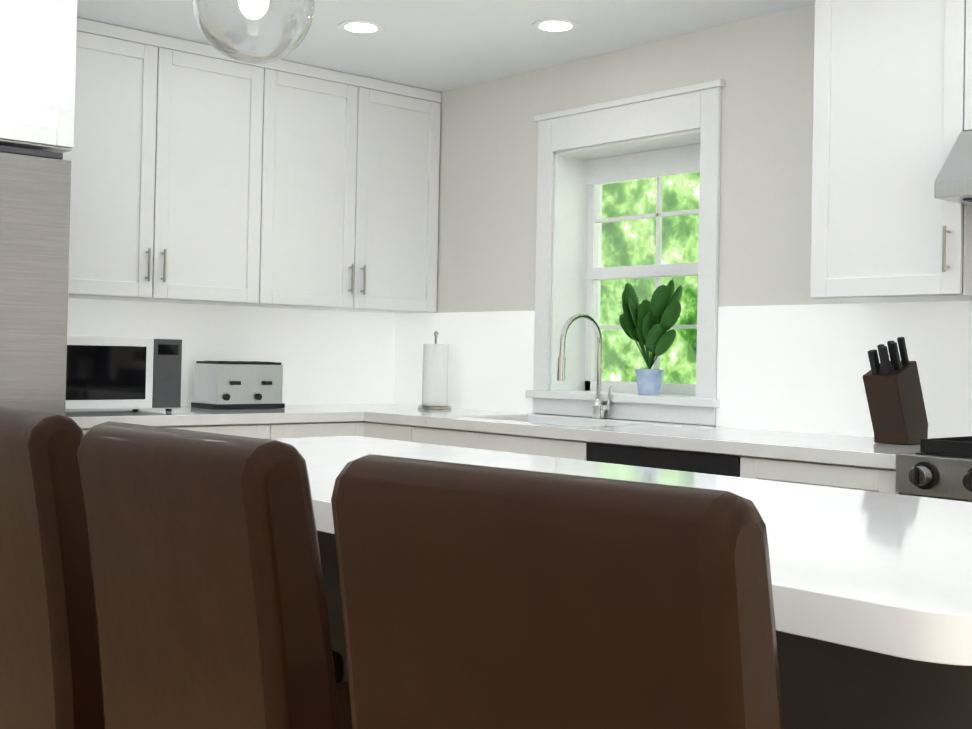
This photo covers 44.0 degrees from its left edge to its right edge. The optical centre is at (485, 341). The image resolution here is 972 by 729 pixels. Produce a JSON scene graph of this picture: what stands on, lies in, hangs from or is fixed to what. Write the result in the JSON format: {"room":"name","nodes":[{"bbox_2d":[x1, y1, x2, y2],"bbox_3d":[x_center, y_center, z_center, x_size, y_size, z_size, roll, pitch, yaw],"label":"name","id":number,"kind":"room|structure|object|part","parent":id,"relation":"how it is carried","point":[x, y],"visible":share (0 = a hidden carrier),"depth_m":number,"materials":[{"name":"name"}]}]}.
{"room":"kitchen","nodes":[
{"label":"kitchen","id":0,"kind":"room"},
{"bbox_2d":[77,0,814,92],"bbox_3d":[-0.970,-1.274,2.903,5.700,0.100,12.300,2,-1,-41],"label":"ceiling","id":1,"kind":"structure","parent":0,"point":[440,46],"depth_m":4.57,"materials":[{"name":"paint"}]},
{"bbox_2d":[192,0,313,63],"bbox_3d":[-0.478,-0.898,2.499,0.250,0.640,0.250,2,-1,-41],"label":"pendant light","id":2,"kind":"object","parent":1,"relation":"hanging from","point":[253,9],"visible":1,"depth_m":2.48,"materials":[{"name":"glass"}]},
{"bbox_2d":[338,20,383,33],"bbox_3d":[-0.473,-1.190,4.557,0.170,0.007,0.170,2,-1,-41],"label":"recessed light","id":3,"kind":"object","parent":1,"relation":"in","point":[360,26],"visible":0.98,"depth_m":4.54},
{"bbox_2d":[533,19,577,31],"bbox_3d":[0.259,-1.176,4.484,0.170,0.007,0.170,2,-1,-41],"label":"recessed light","id":4,"kind":"object","parent":1,"relation":"in","point":[555,25],"visible":1,"depth_m":4.47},
{"bbox_2d":[434,4,860,425],"bbox_3d":[2.230,0.042,3.103,0.300,2.400,7.990,2,-1,-41],"label":"wall","id":5,"kind":"structure","parent":0,"point":[762,67],"depth_m":4.60,"materials":[{"name":"paint"}]},
{"bbox_2d":[0,0,83,159],"bbox_3d":[-1.978,-0.935,3.961,0.937,0.588,0.879,2,-1,-41],"label":"upper cabinet","id":6,"kind":"object","parent":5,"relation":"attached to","point":[42,41],"depth_m":3.88,"materials":[{"name":"white wood"}]},
{"bbox_2d":[68,19,283,307],"bbox_3d":[-1.406,-0.688,4.836,1.086,1.038,0.328,2,-1,-41],"label":"upper cabinet","id":7,"kind":"object","parent":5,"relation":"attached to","point":[203,174],"depth_m":4.78,"materials":[{"name":"white wood"}]},
{"bbox_2d":[67,298,394,405],"bbox_3d":[-1.197,0.060,5.242,2.000,0.439,0.006,2,-1,-41],"label":"backsplash","id":8,"kind":"structure","parent":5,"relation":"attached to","point":[326,357],"depth_m":5.48,"materials":[{"name":"tile"}]},
{"bbox_2d":[276,60,441,313],"bbox_3d":[-0.708,-0.667,5.453,1.017,1.038,0.328,2,-1,-41],"label":"upper cabinet","id":9,"kind":"object","parent":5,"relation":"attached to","point":[360,155],"depth_m":5.35,"materials":[{"name":"white wood"}]},
{"bbox_2d":[391,311,534,412],"bbox_3d":[-0.118,0.085,5.525,0.008,0.439,0.990,2,-1,-41],"label":"backsplash","id":10,"kind":"structure","parent":5,"relation":"attached to","point":[491,362],"depth_m":5.45,"materials":[{"name":"tile"}]},
{"bbox_2d":[525,79,724,425],"bbox_3d":[0.619,-0.327,4.867,0.295,1.272,1.000,2,-1,-41],"label":"window","id":11,"kind":"structure","parent":5,"relation":"in","point":[582,175],"depth_m":4.97,"materials":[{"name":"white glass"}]},
{"bbox_2d":[619,280,682,394],"bbox_3d":[0.646,-0.018,4.738,0.197,0.452,0.331,2,-1,-41],"label":"potted plant","id":12,"kind":"object","parent":11,"relation":"on","point":[647,324],"visible":1,"depth_m":4.69,"materials":[{"name":"plant"}]},
{"bbox_2d":[716,301,971,438],"bbox_3d":[1.627,-0.035,3.557,0.006,0.699,2.330,2,-1,-41],"label":"backsplash","id":13,"kind":"structure","parent":5,"relation":"attached to","point":[799,368],"depth_m":4.07,"materials":[{"name":"tile"}]},
{"bbox_2d":[810,0,971,302],"bbox_3d":[1.327,-0.648,3.672,0.328,1.038,0.555,2,-1,-41],"label":"upper cabinet","id":14,"kind":"object","parent":5,"relation":"attached to","point":[892,106],"depth_m":3.59,"materials":[{"name":"white wood"}]},
{"bbox_2d":[934,131,971,205],"bbox_3d":[1.655,-0.482,3.166,0.496,0.204,0.746,2,-1,-41],"label":"range hood","id":15,"kind":"object","parent":14,"relation":"attached to","point":[953,182],"visible":1,"depth_m":3.27,"materials":[{"name":"silver metal"}]},
{"bbox_2d":[954,0,971,135],"bbox_3d":[1.727,-0.876,3.228,0.328,0.578,0.760,2,-1,-41],"label":"upper cabinet","id":16,"kind":"object","parent":5,"relation":"attached to","point":[962,98],"depth_m":3.40,"materials":[{"name":"white wood"}]},
{"bbox_3d":[-1.020,1.226,2.873,5.700,0.100,12.300,2,-1,-41],"label":"floor","id":17,"kind":"structure","parent":0,"visible":0},
{"bbox_2d":[0,145,70,415],"bbox_3d":[-1.980,0.272,3.916,0.910,1.795,0.856,2,-1,-41],"label":"fridge","id":18,"kind":"object","parent":17,"relation":"on","point":[35,189],"visible":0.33,"depth_m":3.84,"materials":[{"name":"metal"}]},
{"bbox_2d":[83,427,180,434],"bbox_3d":[-1.552,0.745,4.521,0.515,0.878,0.617,2,-1,-41],"label":"base cabinet","id":19,"kind":"object","parent":17,"relation":"on","point":[84,432],"depth_m":4.45,"materials":[{"name":"white wood"}]},
{"bbox_2d":[0,407,343,728],"bbox_3d":[-0.598,0.643,2.081,0.563,1.062,0.442,2,-1,-41],"label":"bar stool","id":20,"kind":"object","parent":17,"relation":"on","point":[50,673],"visible":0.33,"depth_m":1.79,"materials":[{"name":"brown leather"}]},
{"bbox_2d":[77,421,351,728],"bbox_3d":[-0.210,0.645,1.647,0.577,1.062,0.458,2,-1,-41],"label":"bar stool","id":21,"kind":"object","parent":17,"relation":"on","point":[209,590],"visible":0.79,"depth_m":1.41,"materials":[{"name":"brown leather"}]},
{"bbox_2d":[181,423,288,438],"bbox_3d":[-1.231,0.755,4.804,0.580,0.878,0.617,2,-1,-41],"label":"base cabinet","id":22,"kind":"object","parent":17,"relation":"on","point":[255,430],"depth_m":4.68,"materials":[{"name":"white wood"}]},
{"bbox_2d":[289,423,352,437],"bbox_3d":[-0.906,0.765,5.092,0.530,0.878,0.617,2,-1,-41],"label":"base cabinet","id":23,"kind":"object","parent":17,"relation":"on","point":[296,430],"depth_m":4.88,"materials":[{"name":"white wood"}]},
{"bbox_2d":[353,419,420,442],"bbox_3d":[-0.183,0.779,5.078,0.660,0.878,0.401,2,-1,-41],"label":"base cabinet","id":24,"kind":"object","parent":17,"relation":"on","point":[373,428],"depth_m":4.90,"materials":[{"name":"white wood"}]},
{"bbox_2d":[65,403,468,430],"bbox_3d":[-0.988,0.301,5.007,1.983,0.040,0.633,2,-1,-41],"label":"countertop","id":25,"kind":"structure","parent":24,"relation":"on","point":[319,413],"depth_m":4.69,"materials":[{"name":"white stone"}]},
{"bbox_2d":[65,335,181,410],"bbox_3d":[-1.489,0.123,4.649,0.500,0.285,0.387,2,-1,-41],"label":"microwave","id":26,"kind":"object","parent":25,"relation":"on","point":[109,373],"visible":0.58,"depth_m":4.51,"materials":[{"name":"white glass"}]},
{"bbox_2d":[191,361,284,408],"bbox_3d":[-1.046,0.181,5.106,0.330,0.197,0.220,2,-1,-41],"label":"toaster","id":27,"kind":"object","parent":25,"relation":"on","point":[238,384],"visible":1,"depth_m":5.02,"materials":[{"name":"silver metal"}]},
{"bbox_2d":[418,331,450,408],"bbox_3d":[-0.227,0.126,5.396,0.150,0.347,0.150,2,-1,-41],"label":"paper towel holder","id":28,"kind":"object","parent":25,"relation":"on","point":[435,376],"visible":1,"depth_m":5.35,"materials":[{"name":"white paper"}]},
{"bbox_2d":[421,427,564,457],"bbox_3d":[0.242,0.782,4.627,0.619,0.878,0.960,2,-1,-41],"label":"base cabinet","id":29,"kind":"object","parent":17,"relation":"on","point":[429,435],"depth_m":4.41,"materials":[{"name":"white wood"}]},
{"bbox_2d":[331,454,782,728],"bbox_3d":[0.185,0.648,1.215,0.442,1.062,0.563,0,-1,43],"label":"bar stool","id":30,"kind":"object","parent":17,"relation":"on","point":[479,597],"visible":1,"depth_m":0.99,"materials":[{"name":"brown leather"}]},
{"bbox_2d":[317,532,971,728],"bbox_3d":[0.154,0.758,2.400,0.578,0.870,2.295,2,-1,-41],"label":"kitchen island","id":31,"kind":"object","parent":17,"relation":"on","point":[822,686],"depth_m":1.61,"materials":[{"name":"black wood"}]},
{"bbox_2d":[269,436,971,675],"bbox_3d":[0.043,0.293,2.312,0.945,0.050,2.360,2,-1,-41],"label":"island countertop","id":32,"kind":"structure","parent":31,"relation":"on","point":[888,576],"depth_m":1.58,"materials":[{"name":"white stone"}]},
{"bbox_2d":[565,439,732,475],"bbox_3d":[0.769,0.785,4.032,0.619,0.878,0.752,2,-1,-41],"label":"dishwasher","id":33,"kind":"object","parent":17,"relation":"on","point":[689,461],"depth_m":3.85,"materials":[{"name":"black metal"}]},
{"bbox_2d":[733,455,903,493],"bbox_3d":[1.150,0.788,3.600,0.619,0.878,0.522,2,-1,-41],"label":"base cabinet","id":34,"kind":"object","parent":17,"relation":"on","point":[819,474],"depth_m":3.40,"materials":[{"name":"white wood"}]},
{"bbox_2d":[365,409,919,470],"bbox_3d":[0.527,0.362,4.311,0.633,0.118,2.418,2,-1,-41],"label":"countertop","id":35,"kind":"structure","parent":34,"relation":"on","point":[794,447],"depth_m":3.90,"materials":[{"name":"white stone"}]},
{"bbox_2d":[473,415,620,426],"bbox_3d":[0.263,0.415,4.644,0.417,0.215,0.748,2,-1,-41],"label":"sink","id":36,"kind":"object","parent":35,"relation":"in","point":[528,418],"depth_m":4.91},
{"bbox_2d":[556,313,611,418],"bbox_3d":[0.389,0.095,4.723,0.260,0.416,0.097,2,-1,-41],"label":"faucet","id":37,"kind":"object","parent":35,"relation":"on","point":[599,408],"visible":1,"depth_m":4.77,"materials":[{"name":"silver metal"}]},
{"bbox_2d":[863,337,927,444],"bbox_3d":[1.229,0.146,3.627,0.219,0.320,0.110,2,-1,-41],"label":"knife block","id":38,"kind":"object","parent":35,"relation":"on","point":[895,399],"visible":0.98,"depth_m":3.59,"materials":[{"name":"brown wood"}]},
{"bbox_3d":[1.193,0.041,3.595,0.117,0.112,0.088,2,-1,-41],"label":"handle","id":39,"kind":"part","parent":38,"relation":"part of","materials":[{"name":"black plastic"}]},
{"bbox_2d":[895,436,971,501],"bbox_3d":[1.538,0.621,3.075,0.707,1.215,0.752,2,-1,-41],"label":"range","id":40,"kind":"object","parent":17,"relation":"on","point":[939,468],"visible":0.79,"depth_m":3.08,"materials":[{"name":"silver metal"}]},
{"label":"outside","id":41,"kind":"structure","parent":0,"visible":0},
{"bbox_2d":[600,172,699,383],"bbox_3d":[1.643,-0.486,5.885,0.001,4.500,4.500,2,-1,-41],"label":"outdoor background","id":42,"kind":"object","parent":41,"point":[615,299],"depth_m":6.72,"materials":[{"name":"green plant"}]}
]}

